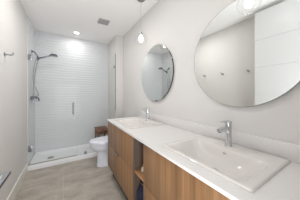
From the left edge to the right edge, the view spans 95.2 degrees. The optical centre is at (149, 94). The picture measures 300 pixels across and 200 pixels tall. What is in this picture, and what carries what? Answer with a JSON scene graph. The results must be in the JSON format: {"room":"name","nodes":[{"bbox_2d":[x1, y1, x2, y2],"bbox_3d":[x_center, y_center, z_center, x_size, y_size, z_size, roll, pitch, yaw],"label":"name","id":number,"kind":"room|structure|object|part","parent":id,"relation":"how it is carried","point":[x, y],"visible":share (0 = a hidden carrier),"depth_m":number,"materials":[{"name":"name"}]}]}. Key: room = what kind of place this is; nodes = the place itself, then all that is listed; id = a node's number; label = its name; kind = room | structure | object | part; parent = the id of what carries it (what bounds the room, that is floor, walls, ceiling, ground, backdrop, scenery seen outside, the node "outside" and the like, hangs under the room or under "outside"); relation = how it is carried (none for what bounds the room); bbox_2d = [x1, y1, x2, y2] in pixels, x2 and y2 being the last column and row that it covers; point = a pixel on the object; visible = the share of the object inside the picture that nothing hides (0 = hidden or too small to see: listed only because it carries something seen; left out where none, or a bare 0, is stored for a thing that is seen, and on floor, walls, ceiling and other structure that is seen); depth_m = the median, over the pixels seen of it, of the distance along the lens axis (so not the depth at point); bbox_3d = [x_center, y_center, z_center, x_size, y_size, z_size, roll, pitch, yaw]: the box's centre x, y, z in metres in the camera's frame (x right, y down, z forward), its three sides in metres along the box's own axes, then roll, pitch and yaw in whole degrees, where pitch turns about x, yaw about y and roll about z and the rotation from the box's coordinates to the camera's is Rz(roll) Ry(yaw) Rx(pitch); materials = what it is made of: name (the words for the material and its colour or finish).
{"room":"bathroom","nodes":[
{"label":"bathroom","id":0,"kind":"room"},
{"bbox_2d":[0,0,34,199],"bbox_3d":[-1.443,-0.028,1.233,0.108,2.545,3.750,0,0,-32],"label":"wall","id":1,"kind":"structure","parent":0,"point":[13,16],"depth_m":1.72,"materials":[{"name":"white paint"}]},
{"bbox_2d":[0,171,10,187],"bbox_3d":[-1.209,0.745,1.039,0.104,0.061,0.496,0,0,-32],"label":"wall shelf","id":2,"kind":"object","parent":1,"relation":"attached to","point":[5,175],"visible":1,"depth_m":1.18,"materials":[{"name":"grey"}]},
{"bbox_3d":[-1.211,0.719,1.038,0.099,0.008,0.496,0,0,-32],"label":"shelf plate","id":3,"kind":"part","parent":2,"relation":"part of","materials":[{"name":"grey"}]},
{"bbox_2d":[6,163,27,199],"bbox_3d":[-1.233,1.180,0.991,0.013,0.130,2.878,0,0,-32],"label":"baseboard","id":4,"kind":"structure","parent":1,"relation":"attached to","point":[18,183],"depth_m":1.78,"materials":[{"name":"white paint"}]},
{"bbox_2d":[31,50,57,96],"bbox_3d":[-1.967,-0.386,2.571,0.396,0.858,0.128,0,0,-32],"label":"shower","id":5,"kind":"object","parent":1,"relation":"attached to","point":[50,55],"visible":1,"depth_m":2.51,"materials":[{"name":"silver metal"}]},
{"bbox_2d":[28,54,76,165],"bbox_3d":[-1.696,0.136,2.438,0.718,2.062,0.109,0,0,-32],"label":"shower door","id":6,"kind":"structure","parent":1,"relation":"attached to","point":[30,57],"depth_m":2.29,"materials":[{"name":"clear glass"}]},
{"bbox_2d":[14,156,126,199],"bbox_3d":[-0.310,1.295,1.030,1.827,0.100,5.280,0,0,-32],"label":"floor","id":7,"kind":"structure","parent":0,"point":[82,179],"depth_m":1.92,"materials":[{"name":"tile"}]},
{"bbox_2d":[28,143,96,170],"bbox_3d":[-1.534,1.208,2.877,1.452,0.074,0.648,0,0,-32],"label":"shower tray","id":8,"kind":"object","parent":7,"relation":"on","point":[78,150],"visible":0.66,"depth_m":2.69,"materials":[{"name":"white ceramic"}]},
{"bbox_2d":[94,126,107,137],"bbox_3d":[-1.111,0.991,3.160,0.261,0.422,0.450,0,0,-32],"label":"stool","id":9,"kind":"object","parent":8,"relation":"on","point":[99,130],"visible":0.63,"depth_m":3.05,"materials":[{"name":"brown wood"}]},
{"bbox_3d":[-1.111,0.798,3.160,0.261,0.036,0.450,0,0,-32],"label":"seat","id":10,"kind":"part","parent":9,"relation":"part of","materials":[{"name":"brown wood"}]},
{"bbox_2d":[89,135,107,166],"bbox_3d":[-0.716,0.871,2.529,0.748,0.749,0.406,0,0,-32],"label":"toilet","id":11,"kind":"object","parent":7,"relation":"on","point":[98,144],"visible":0.34,"depth_m":2.35,"materials":[{"name":"white ceramic"}]},
{"bbox_3d":[-0.802,0.804,2.476,0.544,0.028,0.378,0,0,-32],"label":"lid","id":12,"kind":"part","parent":11,"relation":"part of","materials":[{"name":"white ceramic"}]},
{"bbox_3d":[-0.749,1.042,2.509,0.655,0.406,0.372,0,0,-32],"label":"bowl","id":13,"kind":"part","parent":11,"relation":"part of","materials":[{"name":"white ceramic"}]},
{"bbox_2d":[108,122,132,199],"bbox_3d":[-0.172,0.819,1.819,0.562,0.852,0.908,0,0,-32],"label":"vanity cabinet","id":14,"kind":"object","parent":7,"relation":"on","point":[120,143],"visible":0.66,"depth_m":1.56,"materials":[{"name":"brown wood"}]},
{"bbox_3d":[-0.392,0.560,1.685,0.019,0.332,0.905,0,0,-32],"label":"drawer","id":15,"kind":"part","parent":14,"relation":"part of","materials":[{"name":"brown wood"}]},
{"bbox_2d":[107,116,299,199],"bbox_3d":[0.123,0.384,1.341,0.561,0.018,2.051,0,0,-32],"label":"countertop","id":16,"kind":"structure","parent":14,"relation":"on","point":[284,185],"depth_m":0.66,"materials":[{"name":"stone"}]},
{"bbox_2d":[115,117,164,128],"bbox_3d":[-0.155,0.426,1.846,0.471,0.127,0.570,0,0,-32],"label":"sink","id":17,"kind":"object","parent":16,"relation":"in","point":[132,123],"visible":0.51,"depth_m":1.93,"materials":[{"name":"white ceramic"}]},
{"bbox_2d":[140,108,148,120],"bbox_3d":[-0.070,0.274,1.910,0.143,0.177,0.050,0,0,-32],"label":"faucet","id":18,"kind":"object","parent":16,"relation":"on","point":[146,111],"visible":1,"depth_m":1.91,"materials":[{"name":"silver metal"}]},
{"bbox_2d":[217,120,231,146],"bbox_3d":[0.518,0.274,0.951,0.143,0.177,0.050,0,0,-32],"label":"faucet","id":19,"kind":"object","parent":16,"relation":"on","point":[227,128],"visible":1,"depth_m":0.95,"materials":[{"name":"silver metal"}]},
{"bbox_3d":[0.502,0.239,0.941,0.106,0.032,0.032,0,0,-32],"label":"spout","id":20,"kind":"part","parent":19,"relation":"part of","materials":[{"name":"silver metal"}]},
{"bbox_3d":[0.529,0.201,0.958,0.110,0.030,0.043,0,0,-32],"label":"lever","id":21,"kind":"part","parent":19,"relation":"part of","materials":[{"name":"silver metal"}]},
{"bbox_2d":[162,135,289,192],"bbox_3d":[0.435,0.426,0.883,0.471,0.127,0.570,0,0,-32],"label":"sink","id":22,"kind":"object","parent":16,"relation":"in","point":[246,168],"visible":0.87,"depth_m":0.84,"materials":[{"name":"white ceramic"}]},
{"bbox_2d":[133,137,144,199],"bbox_3d":[0.130,0.819,1.341,0.547,0.852,0.220,0,0,-32],"label":"open shelf unit","id":23,"kind":"object","parent":7,"relation":"on","point":[138,147],"visible":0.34,"depth_m":1.29,"materials":[{"name":"brown wood"}]},
{"bbox_3d":[0.124,0.716,1.337,0.522,0.020,0.188,0,0,-32],"label":"shelf","id":24,"kind":"part","parent":23,"relation":"part of","materials":[{"name":"brown wood"}]},
{"bbox_2d":[137,180,142,199],"bbox_3d":[-0.058,0.920,1.266,0.122,0.250,0.102,0,0,-32],"label":"bag","id":25,"kind":"object","parent":23,"relation":"on","point":[140,190],"visible":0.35,"depth_m":1.23,"materials":[{"name":"blue fabric"}]},
{"bbox_3d":[0.179,0.728,1.251,0.537,0.670,0.016,0,0,-32],"label":"panel","id":26,"kind":"part","parent":23,"relation":"part of","materials":[{"name":"brown wood"}]},
{"bbox_2d":[145,145,230,199],"bbox_3d":[0.419,0.819,0.855,0.562,0.852,0.907,0,0,-32],"label":"vanity cabinet","id":27,"kind":"object","parent":7,"relation":"on","point":[164,180],"visible":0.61,"depth_m":0.83,"materials":[{"name":"brown wood"}]},
{"bbox_3d":[0.200,0.895,0.720,0.019,0.332,0.904,0,0,-32],"label":"drawer","id":28,"kind":"part","parent":27,"relation":"part of","materials":[{"name":"brown wood"}]},
{"bbox_2d":[35,30,107,151],"bbox_3d":[-1.663,-0.028,3.238,1.627,2.545,0.100,0,0,-32],"label":"wall","id":29,"kind":"structure","parent":0,"point":[78,75],"depth_m":3.09,"materials":[{"name":"tile"}]},
{"bbox_2d":[20,0,157,43],"bbox_3d":[-0.710,-1.350,1.682,1.827,0.100,3.750,0,0,-32],"label":"ceiling","id":30,"kind":"structure","parent":0,"point":[59,17],"depth_m":2.28,"materials":[{"name":"white paint"}]},
{"bbox_2d":[97,18,109,25],"bbox_3d":[-0.826,-1.294,2.443,0.180,0.012,0.176,0,0,-32],"label":"ceiling vent","id":31,"kind":"object","parent":30,"relation":"in","point":[100,21],"visible":1,"depth_m":2.42,"materials":[{"name":"grey metal"}]},
{"bbox_2d":[137,0,144,41],"bbox_3d":[-0.121,-0.986,1.843,0.172,0.628,0.172,0,0,-32],"label":"pendant light","id":32,"kind":"object","parent":30,"relation":"hanging from","point":[141,1],"visible":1,"depth_m":1.83,"materials":[{"name":"white glass"}]},
{"bbox_2d":[108,35,122,118],"bbox_3d":[-0.841,-0.028,3.302,0.157,2.545,0.650,0,0,-32],"label":"wall","id":33,"kind":"structure","parent":0,"point":[115,46],"depth_m":3.06,"materials":[{"name":"white paint"}]},
{"bbox_2d":[84,54,115,153],"bbox_3d":[-1.072,0.137,2.821,0.740,2.064,0.028,0,0,-32],"label":"glass panel","id":34,"kind":"object","parent":33,"relation":"attached to","point":[85,152],"visible":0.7,"depth_m":3.01,"materials":[{"name":"grey"}]},
{"bbox_2d":[123,0,299,144],"bbox_3d":[0.026,-0.028,2.133,0.100,2.545,3.750,0,0,-32],"label":"wall","id":35,"kind":"structure","parent":0,"point":[176,25],"depth_m":1.44,"materials":[{"name":"white paint"}]},
{"bbox_2d":[142,45,173,100],"bbox_3d":[0.073,-0.295,1.939,0.023,0.782,0.782,0,0,-32],"label":"round mirror","id":36,"kind":"object","parent":35,"relation":"attached to","point":[158,65],"visible":1,"depth_m":1.87,"materials":[{"name":"grey mirror"}]},
{"bbox_2d":[139,110,299,163],"bbox_3d":[0.357,0.324,1.485,0.014,0.100,2.051,0,0,-32],"label":"backsplash","id":37,"kind":"structure","parent":35,"relation":"attached to","point":[290,151],"depth_m":0.97,"materials":[{"name":"stone"}]},
{"bbox_2d":[194,0,299,106],"bbox_3d":[0.644,-0.300,1.007,0.023,0.782,0.782,0,0,-32],"label":"round mirror","id":38,"kind":"object","parent":35,"relation":"attached to","point":[248,55],"visible":1,"depth_m":0.93,"materials":[{"name":"grey mirror"}]}
]}

